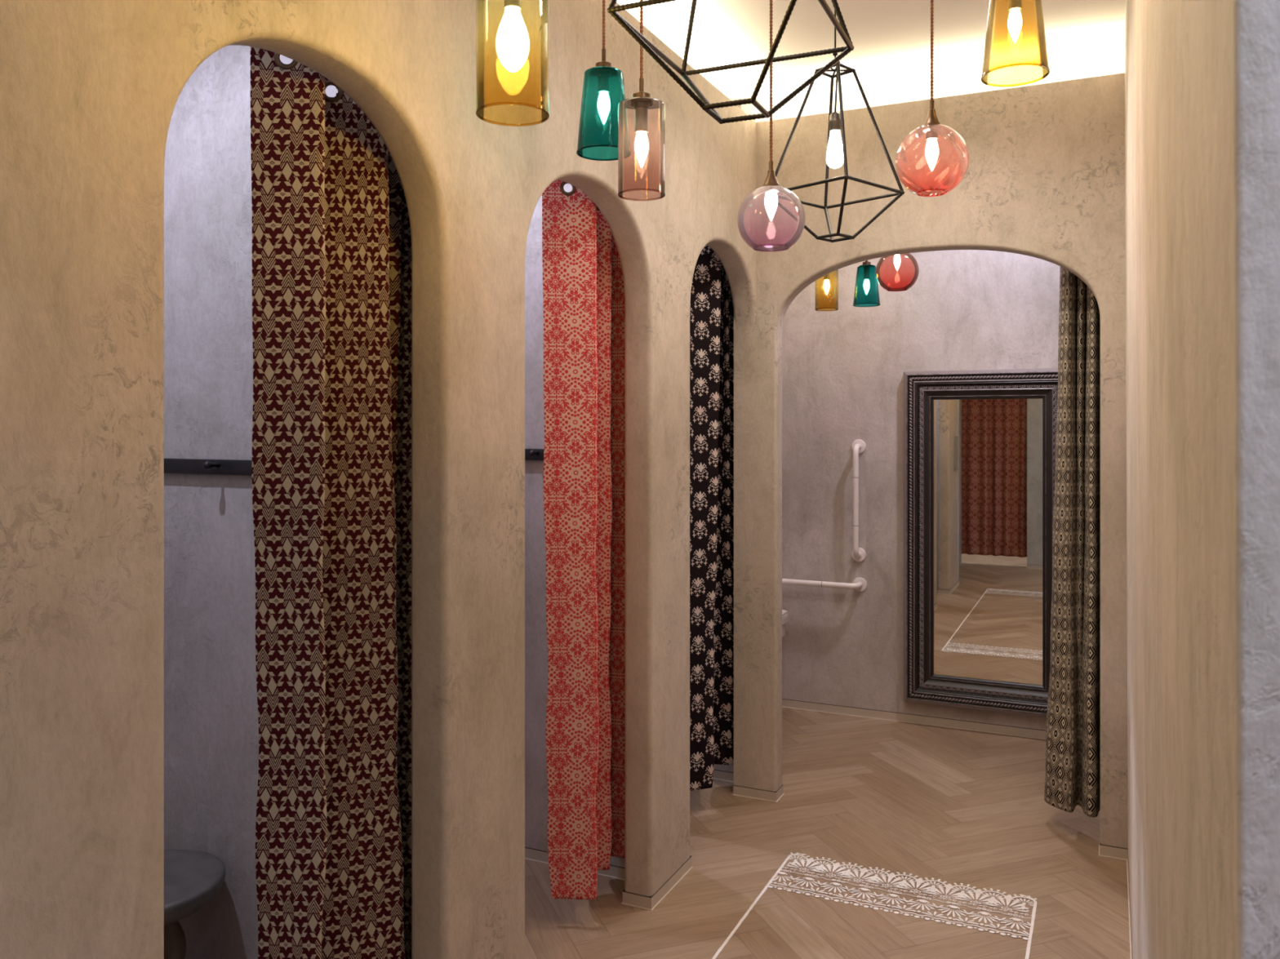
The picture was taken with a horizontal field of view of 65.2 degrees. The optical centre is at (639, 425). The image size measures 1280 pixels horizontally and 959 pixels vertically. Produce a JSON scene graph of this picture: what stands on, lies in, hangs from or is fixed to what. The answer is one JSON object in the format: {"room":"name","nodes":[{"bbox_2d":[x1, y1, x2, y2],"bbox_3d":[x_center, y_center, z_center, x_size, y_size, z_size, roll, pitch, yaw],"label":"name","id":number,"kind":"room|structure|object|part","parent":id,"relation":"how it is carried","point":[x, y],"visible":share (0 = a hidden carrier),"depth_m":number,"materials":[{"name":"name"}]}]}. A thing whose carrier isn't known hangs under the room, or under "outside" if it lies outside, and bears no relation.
{"room":"clothing store","nodes":[
{"label":"clothing store","id":0,"kind":"room"},
{"bbox_2d":[164,44,337,958],"bbox_3d":[-1.026,0.075,2.670,1.275,2.950,0.055,0,0,25],"label":"wall stall partition","id":1,"kind":"structure","parent":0,"point":[211,724],"depth_m":2.70,"materials":[{"name":"grey paint"}]},
{"bbox_2d":[164,458,252,475],"bbox_3d":[-0.995,0.111,2.590,0.760,0.040,0.064,0,0,25],"label":"hook rail","id":2,"kind":"object","parent":1,"relation":"attached to","point":[192,466],"visible":0.38,"depth_m":2.67,"materials":[{"name":"metal"}]},
{"bbox_3d":[-1.135,0.105,2.646,0.023,0.023,0.046,0,0,25],"label":"hook knob","id":3,"kind":"part","parent":2,"relation":"part of","materials":[{"name":"metal"}]},
{"bbox_2d":[0,0,756,958],"bbox_3d":[-0.273,0.145,2.658,0.100,2.810,3.442,0,0,25],"label":"wall","id":4,"kind":"structure","parent":0,"point":[90,90],"depth_m":2.19,"materials":[{"name":"paint"}]},
{"bbox_2d":[524,769,733,911],"bbox_3d":[-0.835,1.530,3.009,1.424,0.041,3.609,0,0,25],"label":"baseboard","id":5,"kind":"structure","parent":4,"relation":"attached to","point":[648,903],"depth_m":3.42,"materials":[{"name":"paint"}]},
{"bbox_2d":[524,12,651,867],"bbox_3d":[-0.553,0.075,3.681,1.275,2.950,0.063,0,0,25],"label":"wall","id":6,"kind":"structure","parent":0,"point":[535,626],"depth_m":3.56,"materials":[{"name":"grey paint"}]},
{"bbox_2d":[524,448,543,460],"bbox_3d":[-0.555,0.103,3.611,0.830,0.040,0.064,0,0,25],"label":"hook rail","id":7,"kind":"object","parent":6,"relation":"attached to","point":[530,454],"visible":0.23,"depth_m":3.54,"materials":[{"name":"metal"}]},
{"bbox_3d":[-0.373,0.097,3.517,0.023,0.023,0.046,0,0,25],"label":"hook knob","id":8,"kind":"part","parent":7,"relation":"part of","materials":[{"name":"metal"}]},
{"bbox_2d":[524,706,1130,958],"bbox_3d":[0.156,1.551,1.655,5.174,0.002,8.568,0,0,25],"label":"floor","id":9,"kind":"structure","parent":0,"point":[952,806],"depth_m":3.50,"materials":[{"name":"brown wood"}]},
{"bbox_2d":[164,849,225,958],"bbox_3d":[-1.250,1.349,2.531,0.372,0.403,0.372,0,0,25],"label":"stool","id":10,"kind":"object","parent":9,"relation":"on","point":[192,878],"visible":0.27,"depth_m":2.52,"materials":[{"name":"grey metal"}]},
{"bbox_3d":[-1.250,1.189,2.531,0.372,0.082,0.372,0,0,25],"label":"seat","id":11,"kind":"part","parent":10,"relation":"part of","materials":[{"name":"brown metal"}]},
{"bbox_2d":[711,852,1037,958],"bbox_3d":[0.309,1.548,2.137,0.835,0.002,2.919,0,0,25],"label":"rug","id":12,"kind":"object","parent":9,"relation":"on","point":[978,892],"visible":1,"depth_m":3.30,"materials":[{"name":"white fabric"}]},
{"bbox_2d":[617,0,1125,100],"bbox_3d":[0.119,-1.440,1.667,4.400,0.080,7.720,0,0,25],"label":"ceiling","id":13,"kind":"structure","parent":0,"point":[891,39],"depth_m":3.60,"materials":[{"name":"paint"}]},
{"bbox_2d":[475,0,549,126],"bbox_3d":[-0.216,-0.963,1.699,0.124,0.874,0.124,0,0,0],"label":"pendant lamp","id":14,"kind":"object","parent":13,"relation":"hanging from","point":[512,37],"visible":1,"depth_m":1.68,"materials":[{"name":"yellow glass"}]},
{"bbox_3d":[-0.216,-0.657,1.699,0.056,0.110,0.056,0,0,25],"label":"bulb","id":15,"kind":"part","parent":14,"relation":"part of","materials":[{"name":"white glass"}]},
{"bbox_2d":[576,0,631,160],"bbox_3d":[-0.083,-1.011,2.286,0.126,0.779,0.126,0,0,-23],"label":"pendant lamp","id":16,"kind":"object","parent":13,"relation":"hanging from","point":[597,136],"visible":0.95,"depth_m":2.26,"materials":[{"name":"teal glass"}]},
{"bbox_3d":[-0.083,-0.727,2.286,0.030,0.077,0.030,0,0,25],"label":"bulb","id":17,"kind":"part","parent":16,"relation":"part of","materials":[{"name":"white glass"}]},
{"bbox_3d":[-0.083,-0.716,2.286,0.124,0.188,0.124,0,0,25],"label":"lamp shade","id":18,"kind":"part","parent":16,"relation":"part of","materials":[{"name":"teal glass"}]},
{"bbox_3d":[-0.083,-1.123,2.286,0.008,0.532,0.007,0,0,13],"label":"cord","id":19,"kind":"part","parent":16,"relation":"part of","materials":[{"name":"brown fabric"}]},
{"bbox_2d":[617,0,665,200],"bbox_3d":[0.003,-0.942,2.104,0.101,0.917,0.101,0,0,22],"label":"pendant lamp","id":20,"kind":"object","parent":13,"relation":"hanging from","point":[641,101],"visible":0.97,"depth_m":2.09,"materials":[{"name":"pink glass"}]},
{"bbox_3d":[0.003,-0.583,2.104,0.099,0.195,0.099,0,0,25],"label":"lamp shade","id":21,"kind":"part","parent":20,"relation":"part of","materials":[{"name":"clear glass"}]},
{"bbox_3d":[0.003,-1.058,2.104,0.008,0.662,0.008,0,0,-17],"label":"cord","id":22,"kind":"part","parent":20,"relation":"part of","materials":[{"name":"brown fabric"}]},
{"bbox_3d":[0.003,-0.582,2.104,0.030,0.077,0.030,0,0,25],"label":"bulb","id":23,"kind":"part","parent":20,"relation":"part of","materials":[{"name":"white glass"}]},
{"bbox_2d":[607,0,853,124],"bbox_3d":[0.175,-0.983,1.819,0.362,0.833,0.362,0,0,25],"label":"lamp","id":24,"kind":"object","parent":13,"relation":"hanging from","point":[841,27],"visible":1,"depth_m":1.84,"materials":[{"name":"black metal"}]},
{"bbox_2d":[737,0,804,252],"bbox_3d":[0.302,-0.903,2.300,0.155,0.994,0.155,0,0,22],"label":"pendant lamp","id":25,"kind":"object","parent":13,"relation":"hanging from","point":[771,187],"visible":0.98,"depth_m":2.29,"materials":[{"name":"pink glass"}]},
{"bbox_3d":[0.302,-0.479,2.300,0.155,0.141,0.155,0,0,25],"label":"lamp shade","id":26,"kind":"part","parent":25,"relation":"part of","materials":[{"name":"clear glass"}]},
{"bbox_3d":[0.302,-0.997,2.300,0.008,0.785,0.007,0,0,12],"label":"cord","id":27,"kind":"part","parent":25,"relation":"part of","materials":[{"name":"brown fabric"}]},
{"bbox_3d":[0.302,-0.510,2.300,0.030,0.077,0.030,0,0,25],"label":"bulb","id":28,"kind":"part","parent":25,"relation":"part of","materials":[{"name":"white glass"}]},
{"bbox_2d":[814,269,838,311],"bbox_3d":[0.915,-0.983,4.900,0.114,0.834,0.114,0,0,-6],"label":"pendant lamp","id":29,"kind":"object","parent":13,"relation":"hanging from","point":[826,277],"visible":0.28,"depth_m":4.89,"materials":[{"name":"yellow glass"}]},
{"bbox_3d":[0.915,-0.679,4.900,0.030,0.077,0.030,0,0,25],"label":"bulb","id":30,"kind":"part","parent":29,"relation":"part of","materials":[{"name":"white glass"}]},
{"bbox_2d":[774,10,904,242],"bbox_3d":[0.569,-0.971,2.914,0.287,0.857,0.287,0,0,-43],"label":"lamp","id":31,"kind":"object","parent":13,"relation":"hanging from","point":[836,155],"visible":0.92,"depth_m":2.91,"materials":[{"name":"black metal"}]},
{"bbox_3d":[0.569,-0.805,2.914,0.051,0.110,0.051,0,0,25],"label":"bulb","id":32,"kind":"part","parent":31,"relation":"part of","materials":[{"name":"white glass"}]},
{"bbox_3d":[0.569,-1.226,2.914,0.013,0.325,0.014,0,0,25],"label":"hanging rod","id":33,"kind":"part","parent":31,"relation":"part of","materials":[{"name":"black metal"}]},
{"bbox_3d":[0.572,-0.973,2.913,0.012,0.125,0.006,0,0,25],"label":"cord","id":34,"kind":"part","parent":31,"relation":"part of","materials":[{"name":"metal"}]},
{"bbox_2d":[853,260,880,306],"bbox_3d":[1.088,-0.988,4.800,0.130,0.824,0.130,0,0,45],"label":"pendant lamp","id":35,"kind":"object","parent":13,"relation":"hanging from","point":[868,295],"visible":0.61,"depth_m":4.77,"materials":[{"name":"teal glass"}]},
{"bbox_3d":[1.088,-0.666,4.800,0.030,0.077,0.030,0,0,25],"label":"bulb","id":36,"kind":"part","parent":35,"relation":"part of","materials":[{"name":"white glass"}]},
{"bbox_2d":[875,253,919,291],"bbox_3d":[1.166,-1.007,4.534,0.191,0.787,0.191,0,0,25],"label":"pendant lamp","id":37,"kind":"object","parent":13,"relation":"hanging from","point":[896,259],"visible":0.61,"depth_m":4.51,"materials":[{"name":"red glass"}]},
{"bbox_3d":[1.166,-0.741,4.534,0.030,0.077,0.030,0,0,25],"label":"bulb","id":38,"kind":"part","parent":37,"relation":"part of","materials":[{"name":"white glass"}]},
{"bbox_2d":[895,0,968,196],"bbox_3d":[0.672,-0.967,2.300,0.163,0.867,0.163,0,0,0],"label":"pendant lamp","id":39,"kind":"object","parent":13,"relation":"hanging from","point":[932,127],"visible":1,"depth_m":2.29,"materials":[{"name":"pink glass"}]},
{"bbox_3d":[0.672,-0.612,2.300,0.163,0.154,0.163,0,0,25],"label":"lamp shade","id":40,"kind":"part","parent":39,"relation":"part of","materials":[{"name":"pink glass"}]},
{"bbox_3d":[0.672,-1.067,2.300,0.008,0.645,0.008,0,0,21],"label":"cord","id":41,"kind":"part","parent":39,"relation":"part of","materials":[{"name":"brown fabric"}]},
{"bbox_3d":[0.672,-0.624,2.300,0.030,0.077,0.030,0,0,25],"label":"bulb","id":42,"kind":"part","parent":39,"relation":"part of","materials":[{"name":"white glass"}]},
{"bbox_2d":[980,0,1049,86],"bbox_3d":[0.826,-1.085,2.203,0.143,0.631,0.143,0,0,25],"label":"pendant lamp","id":43,"kind":"object","parent":13,"relation":"hanging from","point":[1015,6],"visible":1,"depth_m":2.19,"materials":[{"name":"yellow glass"}]},
{"bbox_3d":[0.826,-0.881,2.203,0.030,0.077,0.030,0,0,25],"label":"bulb","id":44,"kind":"part","parent":43,"relation":"part of","materials":[{"name":"white glass"}]},
{"bbox_2d":[713,48,1124,772],"bbox_3d":[0.580,0.075,4.300,2.800,2.950,0.160,0,0,25],"label":"wall","id":45,"kind":"structure","parent":0,"point":[1108,62],"depth_m":3.97,"materials":[{"name":"paint"}]},
{"bbox_2d":[782,249,1060,730],"bbox_3d":[1.419,0.075,5.266,2.500,2.950,0.100,0,0,25],"label":"wall","id":46,"kind":"structure","parent":0,"point":[843,369],"depth_m":5.30,"materials":[{"name":"grey paint"}]},
{"bbox_2d":[782,577,866,591],"bbox_3d":[0.853,0.847,5.425,0.737,0.076,0.091,0,0,25],"label":"grab rail","id":47,"kind":"object","parent":46,"relation":"attached to","point":[860,584],"visible":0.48,"depth_m":5.32,"materials":[{"name":"white metal"}]},
{"bbox_2d":[851,439,866,561],"bbox_3d":[1.147,0.400,5.287,0.076,0.652,0.091,0,0,25],"label":"grab rail","id":48,"kind":"object","parent":46,"relation":"attached to","point":[859,446],"visible":1,"depth_m":5.25,"materials":[{"name":"white metal"}]},
{"bbox_2d":[782,698,1046,739],"bbox_3d":[1.105,1.528,4.761,2.249,0.045,1.169,0,0,25],"label":"baseboard","id":49,"kind":"structure","parent":46,"relation":"attached to","point":[837,709],"depth_m":5.20,"materials":[{"name":"paint"}]},
{"bbox_2d":[903,368,1057,717],"bbox_3d":[1.742,0.575,5.026,0.816,1.710,0.058,0,0,25],"label":"wall mirror","id":50,"kind":"object","parent":46,"relation":"attached to","point":[980,445],"visible":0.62,"depth_m":5.05,"materials":[{"name":"brown wood"}]},
{"bbox_2d":[933,398,1042,685],"bbox_3d":[1.751,0.575,5.045,0.523,1.417,0.006,0,0,25],"label":"mirror glass","id":51,"kind":"object","parent":50,"relation":"attached to","point":[988,452],"depth_m":5.04,"materials":[{"name":"silver"}]},
{"bbox_2d":[733,72,1128,848],"bbox_3d":[1.112,0.145,3.911,1.545,2.810,0.093,0,0,25],"label":"wall","id":52,"kind":"structure","parent":0,"point":[1044,178],"depth_m":3.84,"materials":[{"name":"paint"}]},
{"bbox_2d":[732,784,1127,860],"bbox_3d":[1.085,1.530,3.924,1.494,0.041,0.102,0,0,25],"label":"baseboard","id":53,"kind":"structure","parent":52,"relation":"attached to","point":[1104,851],"depth_m":4.13,"materials":[{"name":"paint"}]},
{"bbox_2d":[1124,0,1279,958],"bbox_3d":[1.142,0.075,2.022,0.248,2.950,3.490,0,0,25],"label":"wall","id":54,"kind":"structure","parent":0,"point":[1202,77],"depth_m":0.67,"materials":[{"name":"paint"}]},
{"bbox_2d":[1126,848,1133,958],"bbox_3d":[1.147,1.530,2.022,0.247,0.041,3.494,0,0,25],"label":"baseboard","id":55,"kind":"structure","parent":54,"relation":"attached to","point":[1127,865],"depth_m":3.17,"materials":[{"name":"paint"}]},
{"bbox_3d":[0.067,0.075,5.209,0.100,2.950,1.150,0,0,25],"label":"wall","id":56,"kind":"structure","parent":0,"visible":0},
{"bbox_2d":[782,609,788,637],"bbox_3d":[0.393,1.054,5.131,0.552,0.141,0.745,0,0,25],"label":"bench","id":57,"kind":"object","parent":56,"relation":"attached to","point":[784,613],"visible":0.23,"depth_m":5.30,"materials":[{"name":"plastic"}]},
{"bbox_3d":[0.383,1.089,5.133,0.532,0.072,0.720,0,0,25],"label":"bench frame","id":58,"kind":"part","parent":57,"relation":"part of","materials":[{"name":"plastic"}]},
{"bbox_2d":[782,609,788,623],"bbox_3d":[0.393,1.018,5.131,0.547,0.067,0.745,0,0,25],"label":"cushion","id":59,"kind":"object","parent":57,"relation":"on","point":[784,613],"depth_m":5.29,"materials":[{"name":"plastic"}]},
{"bbox_3d":[-0.832,-0.792,1.784,0.044,0.044,1.381,0,0,25],"label":"curtain rod","id":60,"kind":"object","parent":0,"visible":0},
{"bbox_2d":[249,46,411,958],"bbox_3d":[-0.634,0.357,2.197,0.146,2.265,0.456,0,0,20],"label":"patterned curtain","id":61,"kind":"object","parent":60,"relation":"hanging from","point":[331,239],"visible":0.86,"depth_m":2.21,"materials":[{"name":"brown fabric"}]},
{"bbox_3d":[-0.286,-0.792,2.937,0.044,0.044,1.053,0,0,25],"label":"curtain rod","id":62,"kind":"object","parent":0,"visible":0},
{"bbox_2d":[542,179,624,900],"bbox_3d":[-0.146,0.345,3.219,0.142,2.240,0.407,0,0,27],"label":"patterned curtain","id":63,"kind":"object","parent":62,"relation":"hanging from","point":[584,290],"visible":0.88,"depth_m":3.09,"materials":[{"name":"red fabric"}]},
{"bbox_3d":[0.178,-0.792,3.914,0.044,0.044,0.976,0,0,25],"label":"curtain rod","id":64,"kind":"object","parent":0,"visible":0},
{"bbox_2d":[689,244,733,791],"bbox_3d":[0.261,0.338,4.085,0.127,2.225,0.582,0,0,25],"label":"patterned curtain","id":65,"kind":"object","parent":64,"relation":"hanging from","point":[711,304],"visible":0.62,"depth_m":4.06,"materials":[{"name":"black fabric"}]},
{"bbox_3d":[1.238,-0.890,4.025,1.370,0.044,0.044,0,0,25],"label":"curtain rod","id":66,"kind":"object","parent":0,"visible":0},
{"bbox_2d":[1044,266,1100,817],"bbox_3d":[1.699,0.302,3.812,0.300,2.305,0.196,0,0,25],"label":"patterned curtain","id":67,"kind":"object","parent":66,"relation":"hanging from","point":[1073,733],"visible":0.6,"depth_m":3.80,"materials":[{"name":"beige fabric"}]}
]}

